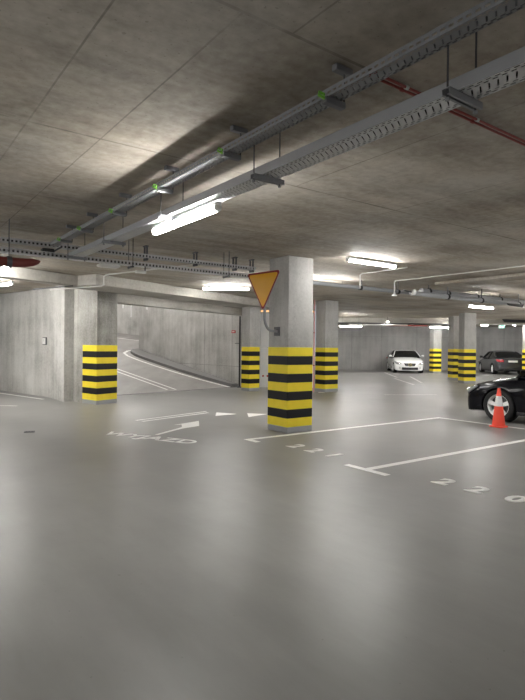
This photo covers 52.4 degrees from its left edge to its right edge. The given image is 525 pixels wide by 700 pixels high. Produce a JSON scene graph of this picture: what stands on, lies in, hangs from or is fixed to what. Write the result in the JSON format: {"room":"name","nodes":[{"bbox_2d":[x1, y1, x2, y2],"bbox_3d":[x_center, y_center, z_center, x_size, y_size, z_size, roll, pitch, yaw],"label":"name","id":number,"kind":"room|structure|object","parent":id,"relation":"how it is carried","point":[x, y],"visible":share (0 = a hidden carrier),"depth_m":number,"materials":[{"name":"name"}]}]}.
{"room":"parking garage","nodes":[
{"label":"parking garage","id":0,"kind":"room"},
{"bbox_2d":[0,289,46,396],"bbox_3d":[-9.893,-0.265,18.712,12.440,3.100,0.251,1,0,41],"label":"wall","id":1,"kind":"structure","parent":0,"point":[23,315],"depth_m":16.25,"materials":[{"name":"concrete"}]},
{"bbox_2d":[42,337,46,344],"bbox_3d":[-6.271,-0.256,15.363,0.200,0.220,0.055,1,0,41],"label":"wall box","id":2,"kind":"object","parent":1,"relation":"attached to","point":[44,339],"visible":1,"depth_m":15.32,"materials":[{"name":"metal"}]},
{"bbox_2d":[0,285,73,401],"bbox_3d":[-11.386,-1.753,22.501,0.300,6.000,21.018,0,0,-37],"label":"wall","id":3,"kind":"structure","parent":0,"point":[60,303],"depth_m":14.29,"materials":[{"name":"concrete"}]},
{"bbox_2d":[117,304,138,334],"bbox_3d":[-7.968,-1.789,35.240,20.081,6.000,0.300,1,0,5],"label":"wall","id":4,"kind":"structure","parent":0,"point":[126,324],"depth_m":35.17,"materials":[{"name":"concrete"}]},
{"bbox_2d":[117,333,259,394],"bbox_3d":[-10.895,-0.538,26.235,15.508,3.531,24.803,0,0,-36],"label":"floor","id":5,"kind":"structure","parent":0,"point":[126,384],"depth_m":20.11,"materials":[{"name":"grey concrete"}]},
{"bbox_2d":[117,371,167,389],"bbox_3d":[-6.553,0.582,21.367,0.220,1.369,9.862,0,0,-43],"label":"double line","id":6,"kind":"object","parent":5,"relation":"on","point":[117,371],"visible":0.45,"depth_m":18.86,"materials":[{"name":"paint"}]},
{"bbox_2d":[118,369,176,389],"bbox_3d":[-6.306,0.592,21.548,0.228,1.370,9.864,0,0,-43],"label":"double line","id":7,"kind":"object","parent":5,"relation":"on","point":[118,369],"visible":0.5,"depth_m":19.24,"materials":[{"name":"paint"}]},
{"bbox_2d":[123,350,228,386],"bbox_3d":[-4.402,0.663,23.651,2.564,1.286,10.006,0,0,-25],"label":"curved line","id":8,"kind":"object","parent":5,"relation":"on","point":[125,352],"visible":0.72,"depth_m":22.04,"materials":[{"name":"paint"}]},
{"bbox_2d":[131,348,237,386],"bbox_3d":[-4.017,0.649,23.643,2.394,1.382,9.594,0,0,-25],"label":"curb","id":9,"kind":"object","parent":5,"relation":"on","point":[150,357],"visible":0.76,"depth_m":22.43,"materials":[{"name":"concrete"}]},
{"bbox_2d":[139,306,241,385],"bbox_3d":[-3.389,-1.672,23.558,0.301,6.000,8.911,0,0,-38],"label":"wall","id":10,"kind":"structure","parent":0,"point":[202,341],"depth_m":22.59,"materials":[{"name":"concrete"}]},
{"bbox_2d":[0,360,524,699],"bbox_3d":[0.083,1.593,10.009,110.000,0.300,110.000,0,0,-36],"label":"floor","id":11,"kind":"structure","parent":0,"point":[223,565],"depth_m":3.97,"materials":[{"name":"grey concrete"}]},
{"bbox_2d":[0,393,40,398],"bbox_3d":[-8.629,1.308,16.833,6.851,0.002,0.100,1,0,40],"label":"edge line","id":12,"kind":"object","parent":11,"relation":"on","point":[0,393],"visible":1,"depth_m":15.47,"materials":[{"name":"paint"}]},
{"bbox_2d":[73,289,117,402],"bbox_3d":[-4.644,-0.182,14.132,1.541,3.100,0.670,1,0,32],"label":"wall pier","id":13,"kind":"object","parent":11,"relation":"on","point":[95,321],"visible":0.41,"depth_m":13.83,"materials":[{"name":"concrete"}]},
{"bbox_2d":[82,345,116,404],"bbox_3d":[-4.270,0.624,13.891,0.654,1.500,0.682,1,0,32],"label":"band","id":14,"kind":"object","parent":13,"relation":"attached to","point":[99,370],"visible":1,"depth_m":13.68,"materials":[{"name":"paint"}]},
{"bbox_2d":[99,291,241,315],"bbox_3d":[-2.485,-1.482,16.433,0.350,0.480,6.750,1,0,32],"label":"lintel","id":15,"kind":"object","parent":13,"relation":"on","point":[124,299],"visible":0.5,"depth_m":15.78,"materials":[{"name":"concrete"}]},
{"bbox_2d":[106,431,196,442],"bbox_3d":[-1.887,1.428,8.685,1.852,0.002,0.400,1,0,27],"label":"lettering","id":16,"kind":"object","parent":11,"relation":"on","point":[111,432],"depth_m":8.62,"materials":[{"name":"paint"}]},
{"bbox_2d":[136,411,206,420],"bbox_3d":[-1.918,1.411,11.488,0.060,0.002,2.021,1,0,38],"label":"guide line","id":17,"kind":"object","parent":11,"relation":"on","point":[203,411],"visible":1,"depth_m":11.42,"materials":[{"name":"paint"}]},
{"bbox_2d":[143,413,203,421],"bbox_3d":[-1.805,1.414,11.308,0.060,0.002,1.884,1,0,37],"label":"guide line","id":18,"kind":"object","parent":11,"relation":"on","point":[199,413],"visible":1,"depth_m":11.18,"materials":[{"name":"paint"}]},
{"bbox_2d":[155,421,198,434],"bbox_3d":[-1.552,1.425,9.866,0.466,0.002,1.761,1,0,28],"label":"direction arrow","id":19,"kind":"object","parent":11,"relation":"on","point":[196,423],"visible":1,"depth_m":10.07,"materials":[{"name":"paint"}]},
{"bbox_2d":[125,387,231,394],"bbox_3d":[-2.840,1.363,17.708,0.054,0.008,5.772,1,0,42],"label":"channel","id":20,"kind":"object","parent":11,"relation":"on","point":[226,387],"visible":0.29,"depth_m":17.57,"materials":[{"name":"metal"}]},
{"bbox_2d":[216,412,230,415],"bbox_3d":[-0.815,1.421,11.823,0.460,0.002,0.630,1,0,0],"label":"yield tooth","id":21,"kind":"object","parent":11,"relation":"on","point":[217,413],"visible":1,"depth_m":11.77},
{"bbox_2d":[235,316,240,387],"bbox_3d":[-0.891,0.068,19.601,0.250,2.620,0.160,1,0,0],"label":"gate post","id":22,"kind":"object","parent":11,"relation":"on","point":[239,343],"visible":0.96,"depth_m":19.56,"materials":[{"name":"black metal"}]},
{"bbox_2d":[241,306,259,390],"bbox_3d":[-0.403,-0.160,18.299,0.462,3.100,0.432,0,0,-41],"label":"concrete column","id":23,"kind":"structure","parent":11,"relation":"on","point":[250,361],"depth_m":18.14,"materials":[{"name":"paint"}]},
{"bbox_2d":[247,413,264,416],"bbox_3d":[-0.120,1.430,11.713,0.450,0.002,0.650,1,0,0],"label":"yield tooth","id":24,"kind":"object","parent":11,"relation":"on","point":[249,414],"visible":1,"depth_m":11.81},
{"bbox_2d":[260,304,313,387],"bbox_3d":[0.902,-0.159,19.744,2.060,3.090,0.170,1,0,0],"label":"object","id":25,"kind":"object","parent":11,"relation":"on","point":[264,337],"visible":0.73,"depth_m":19.72,"materials":[{"name":"metal"}]},
{"bbox_2d":[267,255,312,432],"bbox_3d":[0.506,-0.100,9.676,0.582,3.100,0.572,0,0,-36],"label":"concrete column","id":26,"kind":"structure","parent":11,"relation":"on","point":[290,354],"depth_m":9.46,"materials":[{"name":"paint"}]},
{"bbox_2d":[248,270,279,335],"bbox_3d":[0.240,-0.773,9.089,0.655,1.046,0.747,0,0,-44],"label":"sign","id":27,"kind":"object","parent":26,"relation":"attached to","point":[263,283],"visible":1,"depth_m":8.87,"materials":[{"name":"metal"}]},
{"bbox_2d":[287,444,304,447],"bbox_3d":[0.523,1.457,8.110,0.300,0.002,0.190,0,0,-36],"label":"bay number","id":28,"kind":"object","parent":11,"relation":"on","point":[301,445],"visible":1,"depth_m":8.06,"materials":[{"name":"paint"}]},
{"bbox_2d":[303,449,322,452],"bbox_3d":[0.767,1.462,7.777,0.300,0.002,0.190,0,0,-36],"label":"bay number","id":29,"kind":"object","parent":11,"relation":"on","point":[311,451],"visible":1,"depth_m":7.76,"materials":[{"name":"paint"}]},
{"bbox_2d":[313,300,314,391],"bbox_3d":[1.726,-0.135,17.899,0.064,3.100,0.064,1,0,0],"label":"riser pipe","id":30,"kind":"object","parent":11,"relation":"on","point":[314,300],"visible":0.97,"depth_m":17.89,"materials":[{"name":"metal"}]},
{"bbox_2d":[315,300,337,391],"bbox_3d":[2.212,-0.132,18.349,0.612,3.100,0.492,0,0,-36],"label":"concrete column","id":31,"kind":"structure","parent":11,"relation":"on","point":[326,350],"depth_m":18.15,"materials":[{"name":"paint"}]},
{"bbox_2d":[250,418,435,439],"bbox_3d":[1.804,1.460,10.129,4.945,0.002,0.100,0,0,-36],"label":"parking line","id":32,"kind":"object","parent":11,"relation":"on","point":[427,418],"visible":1,"depth_m":9.78,"materials":[{"name":"paint"}]},
{"bbox_2d":[345,464,389,475],"bbox_3d":[1.276,1.474,6.578,0.100,0.002,0.680,0,0,-36],"label":"bar","id":33,"kind":"object","parent":11,"relation":"on","point":[349,465],"visible":1,"depth_m":6.58,"materials":[{"name":"paint"}]},
{"bbox_2d":[387,349,423,372],"bbox_3d":[9.125,0.690,34.383,2.155,1.482,4.675,1,0,7],"label":"car","id":34,"kind":"object","parent":11,"relation":"on","point":[398,359],"visible":0.99,"depth_m":32.82,"materials":[{"name":"white paint"}]},
{"bbox_2d":[429,325,441,372],"bbox_3d":[10.752,-0.125,33.199,0.532,3.100,0.532,1,0,-9],"label":"concrete column","id":35,"kind":"structure","parent":11,"relation":"on","point":[435,333],"depth_m":32.95,"materials":[{"name":"paint"}]},
{"bbox_2d":[431,479,455,484],"bbox_3d":[2.064,1.486,6.028,0.300,0.002,0.190,0,0,-36],"label":"bay number","id":36,"kind":"object","parent":11,"relation":"on","point":[449,480],"visible":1,"depth_m":6.02,"materials":[{"name":"paint"}]},
{"bbox_2d":[367,439,524,469],"bbox_3d":[3.307,1.488,8.082,4.945,0.002,0.100,0,0,-36],"label":"parking line","id":37,"kind":"object","parent":11,"relation":"on","point":[523,440],"visible":1,"depth_m":7.50,"materials":[{"name":"paint"}]},
{"bbox_2d":[448,316,458,379],"bbox_3d":[9.502,-0.098,26.199,0.572,3.100,0.572,1,0,-6],"label":"concrete column","id":38,"kind":"structure","parent":11,"relation":"on","point":[453,330],"depth_m":25.92,"materials":[{"name":"paint"}]},
{"bbox_2d":[458,313,475,382],"bbox_3d":[9.101,-0.088,23.749,0.552,3.100,0.552,1,0,-6],"label":"concrete column","id":39,"kind":"structure","parent":11,"relation":"on","point":[466,351],"depth_m":23.49,"materials":[{"name":"paint"}]},
{"bbox_2d":[464,486,489,493],"bbox_3d":[2.308,1.490,5.696,0.300,0.002,0.190,0,0,-36],"label":"bay number","id":40,"kind":"object","parent":11,"relation":"on","point":[483,488],"visible":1,"depth_m":5.69,"materials":[{"name":"paint"}]},
{"bbox_2d":[436,417,524,428],"bbox_3d":[5.629,1.506,9.198,0.100,0.002,6.130,0,0,-36],"label":"parking line","id":41,"kind":"object","parent":11,"relation":"on","point":[436,417],"visible":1,"depth_m":10.91,"materials":[{"name":"paint"}]},
{"bbox_2d":[467,370,524,421],"bbox_3d":[6.435,0.799,10.418,2.155,1.482,4.658,0,0,-36],"label":"car","id":42,"kind":"object","parent":11,"relation":"on","point":[481,396],"visible":0.83,"depth_m":11.02,"materials":[{"name":"black paint"}]},
{"bbox_2d":[520,370,524,376],"bbox_3d":[5.172,0.470,10.505,0.218,0.147,0.140,0,0,-36],"label":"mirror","id":43,"kind":"object","parent":42,"relation":"attached to","point":[522,373],"depth_m":10.44,"materials":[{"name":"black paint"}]},
{"bbox_2d":[489,388,507,427],"bbox_3d":[4.573,1.115,10.336,0.270,0.750,0.270,0,0,-36],"label":"traffic cone","id":44,"kind":"object","parent":11,"relation":"on","point":[498,421],"visible":1,"depth_m":10.27,"materials":[{"name":"orange plastic"}]},
{"bbox_2d":[478,350,521,373],"bbox_3d":[15.055,0.758,33.687,2.155,1.482,4.658,1,0,8],"label":"car","id":45,"kind":"object","parent":11,"relation":"on","point":[495,361],"visible":0.89,"depth_m":32.15,"materials":[{"name":"grey paint"}]},
{"bbox_2d":[503,368,521,369],"bbox_3d":[14.728,1.118,31.443,1.100,0.120,0.060,1,0,8],"label":"diffuser","id":46,"kind":"object","parent":45,"relation":"attached to","point":[503,368],"depth_m":31.41,"materials":[{"name":"black plastic"}]},
{"bbox_2d":[505,496,524,501],"bbox_3d":[2.552,1.495,5.364,0.300,0.002,0.190,0,0,-36],"label":"bay number","id":47,"kind":"object","parent":11,"relation":"on","point":[509,498],"visible":1,"depth_m":5.37,"materials":[{"name":"paint"}]},
{"bbox_2d":[522,325,524,369],"bbox_3d":[15.021,-0.061,29.999,0.562,3.100,0.562,1,0,-7],"label":"concrete column","id":48,"kind":"structure","parent":11,"relation":"on","point":[523,346],"depth_m":30.11,"materials":[{"name":"paint"}]},
{"bbox_2d":[0,0,524,326],"bbox_3d":[6.019,-1.762,13.290,48.000,0.300,50.600,1,0,0],"label":"ceiling","id":49,"kind":"structure","parent":0,"point":[97,97],"depth_m":4.21,"materials":[{"name":"concrete"}]},
{"bbox_2d":[0,266,7,271],"bbox_3d":[-5.009,-1.640,10.382,0.092,0.149,1.100,0,0,-36],"label":"tube light","id":50,"kind":"object","parent":49,"relation":"hanging from","point":[2,268],"visible":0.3,"depth_m":10.41,"materials":[{"name":"white plastic"}]},
{"bbox_2d":[0,279,13,285],"bbox_3d":[-6.333,-1.649,12.941,1.250,0.209,0.068,1,0,41],"label":"tube light","id":51,"kind":"object","parent":49,"relation":"hanging from","point":[10,282],"visible":0.89,"depth_m":12.65,"materials":[{"name":"white plastic"}]},
{"bbox_2d":[0,219,39,267],"bbox_3d":[-6.432,-1.385,4.464,8.703,0.621,0.144,0,0,-36],"label":"pipe","id":52,"kind":"object","parent":49,"relation":"hanging from","point":[8,261],"visible":1,"depth_m":6.81,"materials":[{"name":"metal"}]},
{"bbox_2d":[0,266,77,285],"bbox_3d":[-7.575,-1.604,7.315,0.321,0.240,12.000,1,0,32],"label":"ceiling beam","id":53,"kind":"structure","parent":49,"relation":"attached to","point":[14,273],"depth_m":11.49,"materials":[{"name":"concrete"}]},
{"bbox_2d":[33,285,72,289],"bbox_3d":[-4.959,-1.471,12.592,1.484,0.028,0.028,1,0,33],"label":"conduit","id":54,"kind":"object","parent":53,"relation":"attached to","point":[71,285],"visible":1,"depth_m":12.55,"materials":[{"name":"metal"}]},
{"bbox_2d":[57,225,75,243],"bbox_3d":[-2.613,-1.548,7.117,0.252,0.243,0.041,0,0,-36],"label":"bracket","id":55,"kind":"object","parent":49,"relation":"hanging from","point":[72,227],"visible":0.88,"depth_m":7.11,"materials":[{"name":"metal"}]},
{"bbox_2d":[66,237,86,261],"bbox_3d":[-2.518,-1.441,7.251,0.270,0.457,0.041,0,0,-36],"label":"hanger","id":56,"kind":"object","parent":49,"relation":"hanging from","point":[67,256],"visible":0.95,"depth_m":7.24,"materials":[{"name":"metal"}]},
{"bbox_2d":[77,212,97,232],"bbox_3d":[-2.116,-1.539,6.440,0.252,0.243,0.041,0,0,-36],"label":"bracket","id":57,"kind":"object","parent":49,"relation":"hanging from","point":[93,215],"visible":0.93,"depth_m":6.44,"materials":[{"name":"metal"}]},
{"bbox_2d":[102,226,125,246],"bbox_3d":[-1.707,-1.425,6.146,0.270,0.457,0.041,0,0,-36],"label":"hanger","id":58,"kind":"object","parent":49,"relation":"hanging from","point":[123,244],"visible":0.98,"depth_m":6.12,"materials":[{"name":"metal"}]},
{"bbox_2d":[108,192,131,216],"bbox_3d":[-1.494,-1.527,5.594,0.252,0.243,0.041,0,0,-36],"label":"bracket","id":59,"kind":"object","parent":49,"relation":"hanging from","point":[124,195],"visible":0.89,"depth_m":5.59,"materials":[{"name":"metal"}]},
{"bbox_2d":[50,264,192,289],"bbox_3d":[-3.134,-1.569,11.677,4.925,0.290,0.118,1,0,35],"label":"conduit","id":60,"kind":"object","parent":49,"relation":"attached to","point":[189,264],"visible":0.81,"depth_m":12.02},
{"bbox_2d":[127,238,133,268],"bbox_3d":[-1.980,-1.448,8.030,0.030,0.440,0.180,0,0,-36],"label":"hanger","id":61,"kind":"object","parent":49,"relation":"hanging from","point":[132,266],"visible":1,"depth_m":8.09,"materials":[{"name":"metal"}]},
{"bbox_2d":[0,247,248,278],"bbox_3d":[-2.566,-1.302,7.602,6.050,0.062,0.152,0,0,-36],"label":"cable tray","id":62,"kind":"object","parent":61,"relation":"hanging from","point":[15,252],"visible":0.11,"depth_m":7.92,"materials":[{"name":"metal"}]},
{"bbox_2d":[97,263,119,268],"bbox_3d":[-2.211,-1.204,7.666,0.300,0.044,0.160,0,0,-36],"label":"junction box","id":63,"kind":"object","parent":62,"relation":"attached to","point":[102,265],"visible":1,"depth_m":7.61,"materials":[{"name":"plastic"}]},
{"bbox_2d":[0,249,247,276],"bbox_3d":[-2.566,-1.295,7.602,5.850,0.037,0.144,0,0,-36],"label":"cable bundle","id":64,"kind":"object","parent":62,"relation":"in","point":[0,249],"visible":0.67,"depth_m":7.92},
{"bbox_2d":[135,266,145,273],"bbox_3d":[-1.819,-1.201,7.978,0.160,0.110,0.060,0,0,-36],"label":"junction box","id":65,"kind":"object","parent":62,"relation":"attached to","point":[136,271],"visible":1,"depth_m":7.96,"materials":[{"name":"plastic"}]},
{"bbox_2d":[143,245,148,260],"bbox_3d":[-1.870,-1.550,8.557,0.050,0.240,0.120,0,0,-36],"label":"hanger","id":66,"kind":"object","parent":49,"relation":"hanging from","point":[145,246],"visible":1,"depth_m":8.52,"materials":[{"name":"metal"}]},
{"bbox_2d":[0,236,256,270],"bbox_3d":[-4.248,-1.516,6.811,10.200,0.062,0.103,0,0,-36],"label":"cable tray","id":67,"kind":"object","parent":66,"relation":"hanging from","point":[1,238],"visible":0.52,"depth_m":8.42,"materials":[{"name":"metal"}]},
{"bbox_2d":[2,239,246,268],"bbox_3d":[-4.288,-1.508,6.781,9.900,0.037,0.103,0,0,-36],"label":"cable bundle","id":68,"kind":"object","parent":67,"relation":"in","point":[2,239],"visible":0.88,"depth_m":8.27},
{"bbox_2d":[152,165,178,193],"bbox_3d":[-0.861,-1.515,4.732,0.252,0.243,0.041,0,0,-36],"label":"bracket","id":69,"kind":"object","parent":49,"relation":"hanging from","point":[166,167],"visible":0.91,"depth_m":4.73,"materials":[{"name":"metal"}]},
{"bbox_2d":[68,274,268,308],"bbox_3d":[-2.112,-1.593,15.635,1.115,0.240,7.900,1,0,32],"label":"ceiling beam","id":70,"kind":"structure","parent":49,"relation":"attached to","point":[118,285],"depth_m":14.08,"materials":[{"name":"concrete"}]},
{"bbox_2d":[158,182,183,220],"bbox_3d":[-0.831,-1.409,4.954,0.270,0.457,0.041,0,0,-36],"label":"hanger","id":71,"kind":"object","parent":49,"relation":"hanging from","point":[160,216],"visible":0.59,"depth_m":4.89,"materials":[{"name":"metal"}]},
{"bbox_2d":[192,252,197,266],"bbox_3d":[-1.145,-1.545,9.089,0.050,0.240,0.120,0,0,-36],"label":"hanger","id":72,"kind":"object","parent":49,"relation":"hanging from","point":[193,253],"visible":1,"depth_m":9.07,"materials":[{"name":"metal"}]},
{"bbox_2d":[202,286,249,289],"bbox_3d":[-0.962,-1.640,14.091,1.250,0.113,0.092,1,0,0],"label":"tube light","id":73,"kind":"object","parent":49,"relation":"attached to","point":[208,287],"visible":0.99,"depth_m":14.06,"materials":[{"name":"white plastic"}]},
{"bbox_2d":[203,288,248,289],"bbox_3d":[-0.963,-1.608,14.091,1.190,0.047,0.064,1,0,0],"label":"diffuser","id":74,"kind":"object","parent":73,"relation":"attached to","point":[203,288],"depth_m":14.06,"materials":[{"name":"white plastic"}]},
{"bbox_2d":[217,125,247,160],"bbox_3d":[-0.222,-1.503,3.861,0.252,0.243,0.041,0,0,-36],"label":"bracket","id":75,"kind":"object","parent":49,"relation":"hanging from","point":[236,129],"visible":0.9,"depth_m":3.86,"materials":[{"name":"metal"}]},
{"bbox_2d":[232,257,237,270],"bbox_3d":[-0.500,-1.541,9.563,0.050,0.240,0.120,0,0,-36],"label":"hanger","id":76,"kind":"object","parent":49,"relation":"hanging from","point":[233,258],"visible":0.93,"depth_m":9.53,"materials":[{"name":"metal"}]},
{"bbox_2d":[249,259,254,272],"bbox_3d":[-0.202,-1.539,9.782,0.050,0.240,0.120,0,0,-36],"label":"hanger","id":77,"kind":"object","parent":49,"relation":"hanging from","point":[250,260],"visible":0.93,"depth_m":9.75,"materials":[{"name":"metal"}]},
{"bbox_2d":[250,128,283,187],"bbox_3d":[0.039,-1.393,3.769,0.270,0.457,0.041,0,0,-36],"label":"hanger","id":78,"kind":"object","parent":49,"relation":"hanging from","point":[254,176],"visible":0.95,"depth_m":3.74,"materials":[{"name":"metal"}]},
{"bbox_2d":[317,63,352,110],"bbox_3d":[0.406,-1.492,3.007,0.252,0.243,0.041,0,0,-36],"label":"bracket","id":79,"kind":"object","parent":49,"relation":"hanging from","point":[337,68],"visible":0.91,"depth_m":3.00,"materials":[{"name":"metal"}]},
{"bbox_2d":[50,0,524,246],"bbox_3d":[0.404,-1.436,3.007,0.103,0.046,11.400,0,0,-36],"label":"cable tray","id":80,"kind":"object","parent":79,"relation":"hanging from","point":[512,6],"visible":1,"depth_m":2.88,"materials":[{"name":"metal"}]},
{"bbox_2d":[41,246,62,253],"bbox_3d":[-2.969,-1.408,7.540,0.287,0.155,0.120,0,0,-36],"label":"junction box","id":81,"kind":"object","parent":80,"relation":"attached to","point":[42,249],"visible":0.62,"depth_m":7.47,"materials":[{"name":"black plastic"}]},
{"bbox_2d":[339,325,361,326],"bbox_3d":[4.286,-1.419,25.992,1.120,0.589,0.068,1,0,0],"label":"tube light","id":82,"kind":"object","parent":49,"relation":"hanging from","point":[339,325],"visible":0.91,"depth_m":25.97,"materials":[{"name":"white plastic"}]},
{"bbox_2d":[313,281,409,294],"bbox_3d":[2.205,-1.498,12.046,4.000,0.296,0.114,0,0,-36],"label":"duct","id":83,"kind":"object","parent":49,"relation":"hanging from","point":[320,283],"visible":0.68,"depth_m":12.00,"materials":[{"name":"metal"}]},
{"bbox_2d":[346,257,396,267],"bbox_3d":[1.982,-1.586,9.648,1.270,0.105,0.092,0,0,-36],"label":"tube light","id":84,"kind":"object","parent":49,"relation":"attached to","point":[348,259],"visible":1,"depth_m":9.59,"materials":[{"name":"white plastic"}]},
{"bbox_2d":[349,324,407,325],"bbox_3d":[5.914,-1.293,27.293,3.000,0.070,0.070,1,0,0],"label":"conduit","id":85,"kind":"object","parent":49,"relation":"attached to","point":[349,324],"visible":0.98,"depth_m":27.27,"materials":[{"name":"metal"}]},
{"bbox_2d":[359,267,407,287],"bbox_3d":[2.457,-1.484,10.943,0.042,0.336,1.263,0,0,-36],"label":"conduit","id":86,"kind":"object","parent":49,"relation":"attached to","point":[401,267],"visible":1,"depth_m":11.10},
{"bbox_2d":[338,317,524,324],"bbox_3d":[15.903,-1.453,28.631,26.000,0.280,0.500,1,0,-2],"label":"ceiling beam","id":87,"kind":"structure","parent":49,"relation":"attached to","point":[340,319],"depth_m":28.14,"materials":[{"name":"concrete"}]},
{"bbox_2d":[338,322,448,324],"bbox_3d":[7.465,-1.370,27.842,7.101,0.060,0.060,1,0,-1],"label":"conduit","id":88,"kind":"object","parent":87,"relation":"attached to","point":[338,322],"visible":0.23,"depth_m":27.80,"materials":[{"name":"metal"}]},
{"bbox_2d":[369,74,524,145],"bbox_3d":[4.114,-1.563,5.647,8.700,0.027,0.031,0,0,-36],"label":"conduit","id":89,"kind":"object","parent":49,"relation":"attached to","point":[401,89],"visible":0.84,"depth_m":3.63,"materials":[{"name":"metal"}]},
{"bbox_2d":[372,71,524,142],"bbox_3d":[4.133,-1.563,5.620,8.700,0.027,0.036,0,0,-36],"label":"conduit","id":90,"kind":"object","parent":49,"relation":"attached to","point":[406,87],"visible":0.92,"depth_m":3.60,"materials":[{"name":"red plastic"}]},
{"bbox_2d":[394,265,524,291],"bbox_3d":[4.864,-1.474,10.217,0.042,0.296,5.943,0,0,-36],"label":"conduit","id":91,"kind":"object","parent":49,"relation":"attached to","point":[522,265],"visible":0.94,"depth_m":11.20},
{"bbox_2d":[403,289,415,294],"bbox_3d":[3.372,-1.334,12.241,0.416,0.130,0.070,0,0,-36],"label":"junction box","id":92,"kind":"object","parent":91,"relation":"attached to","point":[413,292],"visible":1,"depth_m":12.28,"materials":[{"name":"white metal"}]},
{"bbox_2d":[442,19,482,114],"bbox_3d":[0.950,-1.376,2.528,0.270,0.457,0.041,0,0,-36],"label":"hanger","id":93,"kind":"object","parent":49,"relation":"hanging from","point":[449,93],"visible":0.97,"depth_m":2.51,"materials":[{"name":"metal"}]},
{"bbox_2d":[68,46,524,256],"bbox_3d":[0.643,-1.242,2.967,0.160,0.064,11.050,0,0,-36],"label":"cable tray","id":94,"kind":"object","parent":93,"relation":"hanging from","point":[515,58],"visible":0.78,"depth_m":3.06,"materials":[{"name":"metal"}]},
{"bbox_2d":[152,201,221,234],"bbox_3d":[-0.712,-1.166,4.797,0.068,0.079,1.220,0,0,-36],"label":"tube light","id":95,"kind":"object","parent":94,"relation":"attached to","point":[214,207],"visible":1,"depth_m":4.67,"materials":[{"name":"white plastic"}]},
{"bbox_2d":[83,63,524,252],"bbox_3d":[0.722,-1.224,2.809,0.038,0.022,10.500,0,0,-36],"label":"power cable","id":96,"kind":"object","parent":94,"relation":"in","point":[524,63],"visible":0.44,"depth_m":2.93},
{"bbox_2d":[145,72,517,227],"bbox_3d":[0.762,-1.221,2.838,0.034,0.018,10.500,0,0,-36],"label":"power cable","id":97,"kind":"object","parent":94,"relation":"in","point":[516,72],"visible":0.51,"depth_m":2.89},
{"bbox_2d":[410,287,524,304],"bbox_3d":[8.244,-1.418,15.986,11.800,0.371,0.144,0,0,-36],"label":"duct","id":98,"kind":"object","parent":49,"relation":"hanging from","point":[447,296],"visible":0.83,"depth_m":13.64,"materials":[{"name":"grey metal"}]},
{"bbox_2d":[507,303,523,307],"bbox_3d":[9.772,-1.242,16.903,7.351,0.136,0.180,0,0,-36],"label":"cable bundle","id":99,"kind":"object","parent":98,"relation":"hanging from","point":[509,304],"visible":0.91,"depth_m":14.91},
{"bbox_2d":[419,285,524,302],"bbox_3d":[8.366,-1.477,16.497,11.000,0.256,0.174,0,0,-36],"label":"duct","id":100,"kind":"object","parent":49,"relation":"hanging from","point":[428,289],"visible":0.65,"depth_m":14.34,"materials":[{"name":"grey metal"}]},
{"bbox_2d":[435,272,524,286],"bbox_3d":[9.369,-1.500,6.178,0.600,0.070,16.900,0,0,-36],"label":"ceiling beam","id":101,"kind":"structure","parent":49,"relation":"attached to","point":[517,276],"depth_m":11.96,"materials":[{"name":"concrete"}]},
{"bbox_2d":[467,294,493,308],"bbox_3d":[6.237,-1.406,15.256,1.250,0.429,0.068,0,0,-36],"label":"tube light","id":102,"kind":"object","parent":49,"relation":"hanging from","point":[468,305],"visible":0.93,"depth_m":15.20,"materials":[{"name":"white plastic"}]},
{"bbox_2d":[470,305,492,308],"bbox_3d":[6.234,-1.217,15.257,1.190,0.047,0.064,0,0,-36],"label":"diffuser","id":103,"kind":"object","parent":102,"relation":"attached to","point":[473,306],"depth_m":15.24,"materials":[{"name":"white plastic"}]},
{"bbox_2d":[481,324,524,324],"bbox_3d":[12.965,-1.309,27.642,3.302,0.080,0.060,1,0,-2],"label":"conduit","id":104,"kind":"object","parent":49,"relation":"attached to","point":[481,324],"visible":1,"depth_m":27.59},
{"bbox_2d":[502,319,524,322],"bbox_3d":[16.015,-1.456,27.074,7.612,0.201,0.665,1,0,1],"label":"cable bundle","id":105,"kind":"object","parent":49,"relation":"attached to","point":[504,320],"visible":1,"depth_m":27.17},
{"bbox_2d":[259,313,267,382],"bbox_3d":[0.865,-1.648,27.314,0.300,6.000,14.338,1,0,10],"label":"wall","id":106,"kind":"structure","parent":0,"point":[260,313],"depth_m":21.40,"materials":[{"name":"concrete"}]},
{"bbox_2d":[338,325,522,370],"bbox_3d":[17.442,-0.080,37.949,25.151,3.100,0.301,1,0,-4],"label":"wall","id":107,"kind":"structure","parent":0,"point":[366,347],"depth_m":37.28,"materials":[{"name":"concrete"}]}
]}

